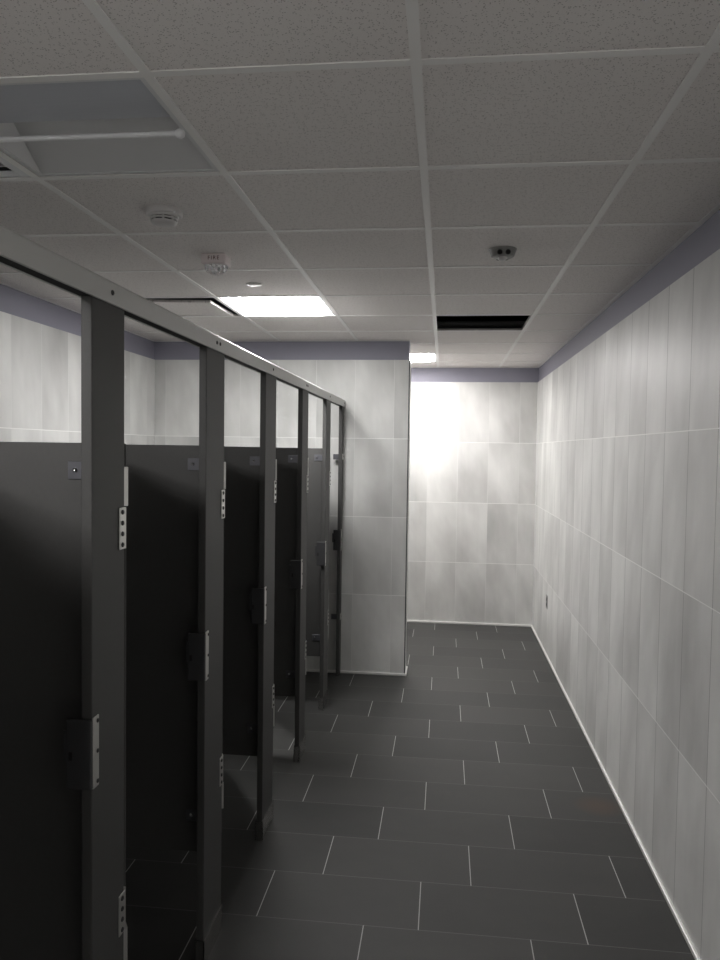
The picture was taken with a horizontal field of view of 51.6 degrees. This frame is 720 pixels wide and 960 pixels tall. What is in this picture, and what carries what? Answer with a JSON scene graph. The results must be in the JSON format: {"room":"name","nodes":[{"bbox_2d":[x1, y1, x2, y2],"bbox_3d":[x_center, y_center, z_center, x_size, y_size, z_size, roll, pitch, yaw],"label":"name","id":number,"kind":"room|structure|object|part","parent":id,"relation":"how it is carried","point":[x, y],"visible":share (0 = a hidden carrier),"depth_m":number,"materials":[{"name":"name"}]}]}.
{"room":"public restroom","nodes":[
{"label":"public restroom","id":0,"kind":"room"},
{"bbox_2d":[0,167,154,444],"bbox_3d":[-2.211,0.040,1.779,0.150,3.250,12.533,1,2,6],"label":"wall","id":1,"kind":"structure","parent":0,"point":[40,340],"depth_m":4.40,"materials":[{"name":"white tile"}]},
{"bbox_2d":[0,442,81,959],"bbox_3d":[-1.377,0.613,1.869,1.508,1.430,0.035,1,2,6],"label":"partition panel","id":2,"kind":"object","parent":1,"relation":"attached to","point":[41,650],"visible":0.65,"depth_m":1.79,"materials":[{"name":"grey plastic"}]},
{"bbox_2d":[154,298,410,672],"bbox_3d":[-0.634,-0.109,5.995,2.054,3.250,0.200,1,2,6],"label":"wall","id":3,"kind":"structure","parent":0,"point":[372,377],"depth_m":5.85,"materials":[{"name":"white tile"}]},
{"bbox_2d":[331,406,343,675],"bbox_3d":[-0.177,0.456,5.808,0.078,2.141,0.104,1,2,6],"label":"pilaster","id":4,"kind":"object","parent":3,"relation":"attached to","point":[337,534],"visible":0.96,"depth_m":5.78,"materials":[{"name":"grey metal"}]},
{"bbox_3d":[-0.158,0.456,5.812,0.026,2.141,0.091,1,2,6],"label":"post","id":5,"kind":"part","parent":4,"relation":"part of","materials":[{"name":"black metal"}]},
{"bbox_2d":[306,666,407,675],"bbox_3d":[-0.641,1.505,6.058,2.045,0.020,0.222,1,2,6],"label":"baseboard","id":6,"kind":"structure","parent":3,"relation":"attached to","point":[307,670],"depth_m":5.88,"materials":[{"name":"white tile"}]},
{"bbox_2d":[404,360,410,672],"bbox_3d":[0.376,0.300,5.896,0.009,2.468,0.202,1,2,6],"label":"trim","id":7,"kind":"structure","parent":3,"relation":"attached to","point":[409,360],"depth_m":5.80,"materials":[{"name":"grey metal"}]},
{"bbox_2d":[0,0,719,366],"bbox_3d":[-0.511,-1.285,1.535,3.535,0.736,12.533,1,2,6],"label":"ceiling","id":8,"kind":"structure","parent":0,"point":[583,109],"depth_m":2.14,"materials":[{"name":"acoustic ceiling tile"},{"name":"painted metal grid"}]},
{"bbox_2d":[0,157,29,176],"bbox_3d":[-1.357,-0.978,2.094,0.584,0.052,0.584,1,2,6],"label":"ceiling vent","id":9,"kind":"object","parent":8,"relation":"in","point":[14,172],"visible":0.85,"depth_m":2.32,"materials":[{"name":"white metal"}]},
{"bbox_2d":[0,78,218,175],"bbox_3d":[-0.752,-0.972,2.025,0.584,0.104,0.584,1,2,6],"label":"ceiling light","id":10,"kind":"object","parent":8,"relation":"attached to","point":[101,126],"visible":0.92,"depth_m":2.10,"materials":[{"name":"grey metal"}]},
{"bbox_2d":[0,80,169,122],"bbox_3d":[-0.767,-0.956,1.888,0.552,0.031,0.270,1,2,6],"label":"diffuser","id":11,"kind":"object","parent":10,"relation":"attached to","point":[78,99],"depth_m":1.85,"materials":[{"name":"grey plastic"}]},
{"bbox_2d":[145,204,182,226],"bbox_3d":[-0.701,-0.939,2.665,0.132,0.055,0.132,1,2,6],"label":"smoke detector","id":12,"kind":"object","parent":8,"relation":"attached to","point":[161,215],"visible":1,"depth_m":2.63,"materials":[{"name":"grey plastic"}]},
{"bbox_2d":[147,299,232,315],"bbox_3d":[-1.104,-1.056,4.574,0.535,0.017,0.466,2,3,6],"label":"tile","id":13,"kind":"structure","parent":8,"relation":"attached to","point":[179,307],"depth_m":4.50,"materials":[{"name":"white"}]},
{"bbox_2d":[201,253,230,274],"bbox_3d":[-0.636,-0.948,3.291,0.112,0.085,0.091,1,2,6],"label":"fire alarm strobe","id":14,"kind":"object","parent":8,"relation":"attached to","point":[214,263],"visible":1,"depth_m":3.25,"materials":[{"name":"white plastic"}]},
{"bbox_2d":[246,282,261,286],"bbox_3d":[-0.547,-1.008,3.842,0.082,0.007,0.082,1,2,6],"label":"sprinkler","id":15,"kind":"object","parent":8,"relation":"attached to","point":[253,284],"visible":1,"depth_m":3.83,"materials":[{"name":"white metal"}]},
{"bbox_2d":[220,297,334,315],"bbox_3d":[-0.478,-1.065,4.446,0.584,0.105,0.584,1,2,6],"label":"ceiling light","id":16,"kind":"object","parent":8,"relation":"attached to","point":[248,306],"visible":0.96,"depth_m":4.37,"materials":[{"name":"white plastic"}]},
{"bbox_2d":[0,0,719,367],"bbox_3d":[-0.515,-0.933,1.554,3.253,0.038,12.242,1,2,6],"label":"grid","id":17,"kind":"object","parent":8,"relation":"attached to","point":[415,61],"depth_m":2.23,"materials":[{"name":"white metal"}]},
{"bbox_2d":[410,354,435,361],"bbox_3d":[0.402,-1.149,6.799,0.584,0.105,0.584,1,2,6],"label":"ceiling light","id":18,"kind":"object","parent":8,"relation":"attached to","point":[413,357],"visible":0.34,"depth_m":6.68,"materials":[{"name":"white plastic"}]},
{"bbox_2d":[489,246,516,260],"bbox_3d":[0.598,-0.943,3.122,0.117,0.047,0.118,1,2,6],"label":"detector","id":19,"kind":"object","parent":8,"relation":"attached to","point":[502,253],"visible":1,"depth_m":3.08,"materials":[{"name":"grey plastic"}]},
{"bbox_2d":[126,622,694,959],"bbox_3d":[-0.553,1.754,1.658,3.535,0.120,12.533,1,2,6],"label":"floor","id":20,"kind":"structure","parent":0,"point":[458,806],"depth_m":3.38,"materials":[{"name":"tile"}]},
{"bbox_2d":[63,296,127,959],"bbox_3d":[-0.726,0.602,2.060,0.154,2.145,0.784,0,2,-18],"label":"pilaster","id":21,"kind":"object","parent":20,"relation":"on","point":[94,746],"visible":0.92,"depth_m":1.74,"materials":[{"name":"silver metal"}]},
{"bbox_3d":[-0.614,0.613,1.784,0.026,2.141,0.172,1,2,6],"label":"post","id":22,"kind":"part","parent":21,"relation":"part of","materials":[{"name":"black metal"}]},
{"bbox_3d":[-0.605,1.088,1.873,0.018,0.103,0.037,1,2,6],"label":"hinge plate","id":23,"kind":"part","parent":21,"relation":"part of","materials":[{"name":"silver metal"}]},
{"bbox_3d":[-0.591,0.119,1.834,0.018,0.103,0.037,1,2,6],"label":"hinge plate","id":24,"kind":"part","parent":21,"relation":"part of","materials":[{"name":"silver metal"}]},
{"bbox_3d":[-0.744,0.611,2.151,0.026,1.430,0.604,0,3,-28],"label":"door","id":25,"kind":"part","parent":21,"relation":"part of","materials":[{"name":"black metal"}]},
{"bbox_2d":[126,444,198,850],"bbox_3d":[-1.284,0.581,2.686,1.508,1.430,0.035,1,2,6],"label":"partition panel","id":26,"kind":"object","parent":21,"relation":"attached to","point":[162,510],"visible":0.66,"depth_m":2.61,"materials":[{"name":"grey plastic"}]},
{"bbox_2d":[0,225,344,406],"bbox_3d":[-0.720,-0.397,0.663,0.045,0.054,10.381,1,2,6],"label":"rail","id":27,"kind":"object","parent":21,"relation":"attached to","point":[19,253],"visible":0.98,"depth_m":1.79,"materials":[{"name":"grey metal"}]},
{"bbox_2d":[185,346,225,959],"bbox_3d":[-0.625,0.571,2.872,0.162,2.145,0.796,0,2,-17],"label":"pilaster","id":28,"kind":"object","parent":20,"relation":"on","point":[204,648],"visible":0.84,"depth_m":2.55,"materials":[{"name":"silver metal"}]},
{"bbox_3d":[-0.521,0.581,2.602,0.026,2.141,0.203,1,2,6],"label":"post","id":29,"kind":"part","parent":28,"relation":"part of","materials":[{"name":"black metal"}]},
{"bbox_3d":[-0.511,1.055,2.706,0.018,0.103,0.037,1,2,6],"label":"hinge plate","id":30,"kind":"part","parent":28,"relation":"part of","materials":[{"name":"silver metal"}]},
{"bbox_3d":[-0.497,0.086,2.667,0.018,0.103,0.037,1,2,6],"label":"hinge plate","id":31,"kind":"part","parent":28,"relation":"part of","materials":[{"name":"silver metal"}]},
{"bbox_3d":[-0.646,0.579,2.977,0.026,1.430,0.588,0,3,-28],"label":"door","id":32,"kind":"part","parent":28,"relation":"part of","materials":[{"name":"black metal"}]},
{"bbox_2d":[223,446,259,755],"bbox_3d":[-1.192,0.549,3.505,1.508,1.430,0.035,1,2,6],"label":"partition panel","id":33,"kind":"object","parent":28,"relation":"attached to","point":[241,520],"visible":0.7,"depth_m":3.42,"materials":[{"name":"grey"}]},
{"bbox_2d":[249,373,276,840],"bbox_3d":[-0.538,0.538,3.704,0.164,2.145,0.828,0,2,-17],"label":"pilaster","id":34,"kind":"object","parent":20,"relation":"on","point":[261,599],"visible":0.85,"depth_m":3.36,"materials":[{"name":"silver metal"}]},
{"bbox_3d":[-0.429,0.549,3.421,0.026,2.141,0.206,1,2,6],"label":"post","id":35,"kind":"part","parent":34,"relation":"part of","materials":[{"name":"black metal"}]},
{"bbox_3d":[-0.418,1.024,3.526,0.018,0.103,0.037,1,2,6],"label":"hinge plate","id":36,"kind":"part","parent":34,"relation":"part of","materials":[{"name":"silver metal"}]},
{"bbox_3d":[-0.404,0.054,3.487,0.018,0.103,0.037,1,2,6],"label":"hinge plate","id":37,"kind":"part","parent":34,"relation":"part of","materials":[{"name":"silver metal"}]},
{"bbox_2d":[274,447,297,696],"bbox_3d":[-1.097,0.517,4.341,1.508,1.430,0.035,1,2,6],"label":"partition panel","id":38,"kind":"object","parent":34,"relation":"attached to","point":[287,458],"visible":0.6,"depth_m":4.25,"materials":[{"name":"grey"}]},
{"bbox_2d":[289,389,308,761],"bbox_3d":[-0.452,0.505,4.547,0.157,2.145,0.820,0,2,-18],"label":"pilaster","id":39,"kind":"object","parent":20,"relation":"on","point":[298,567],"visible":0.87,"depth_m":4.20,"materials":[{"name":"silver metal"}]},
{"bbox_2d":[306,448,321,655],"bbox_3d":[-1.002,0.484,5.184,1.508,1.430,0.035,1,2,6],"label":"partition panel","id":40,"kind":"object","parent":39,"relation":"attached to","point":[314,495],"visible":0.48,"depth_m":5.10,"materials":[{"name":"grey"}]},
{"bbox_2d":[315,399,330,709],"bbox_3d":[-0.342,0.474,5.347,0.159,2.145,0.737,0,2,-18],"label":"pilaster","id":41,"kind":"object","parent":20,"relation":"on","point":[321,548],"visible":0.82,"depth_m":5.04,"materials":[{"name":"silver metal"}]},
{"bbox_2d":[407,315,538,624],"bbox_3d":[0.166,-0.168,7.738,3.253,3.250,0.150,1,2,6],"label":"wall","id":42,"kind":"structure","parent":0,"point":[472,472],"depth_m":7.56,"materials":[{"name":"white tile"}]},
{"bbox_2d":[407,620,530,626],"bbox_3d":[0.129,1.448,7.724,3.224,0.020,0.012,1,2,6],"label":"baseboard","id":43,"kind":"structure","parent":42,"relation":"attached to","point":[418,621],"depth_m":7.61,"materials":[{"name":"white tile"}]},
{"bbox_2d":[532,209,719,959],"bbox_3d":[1.152,0.102,1.401,0.150,3.250,12.533,1,2,6],"label":"wall","id":44,"kind":"structure","parent":0,"point":[626,561],"depth_m":3.32,"materials":[{"name":"white tile"}]},
{"bbox_2d":[531,625,699,959],"bbox_3d":[1.050,1.714,1.475,0.012,0.020,12.233,1,2,6],"label":"baseboard","id":45,"kind":"structure","parent":44,"relation":"attached to","point":[688,941],"depth_m":3.45,"materials":[{"name":"white tile"}]}
]}

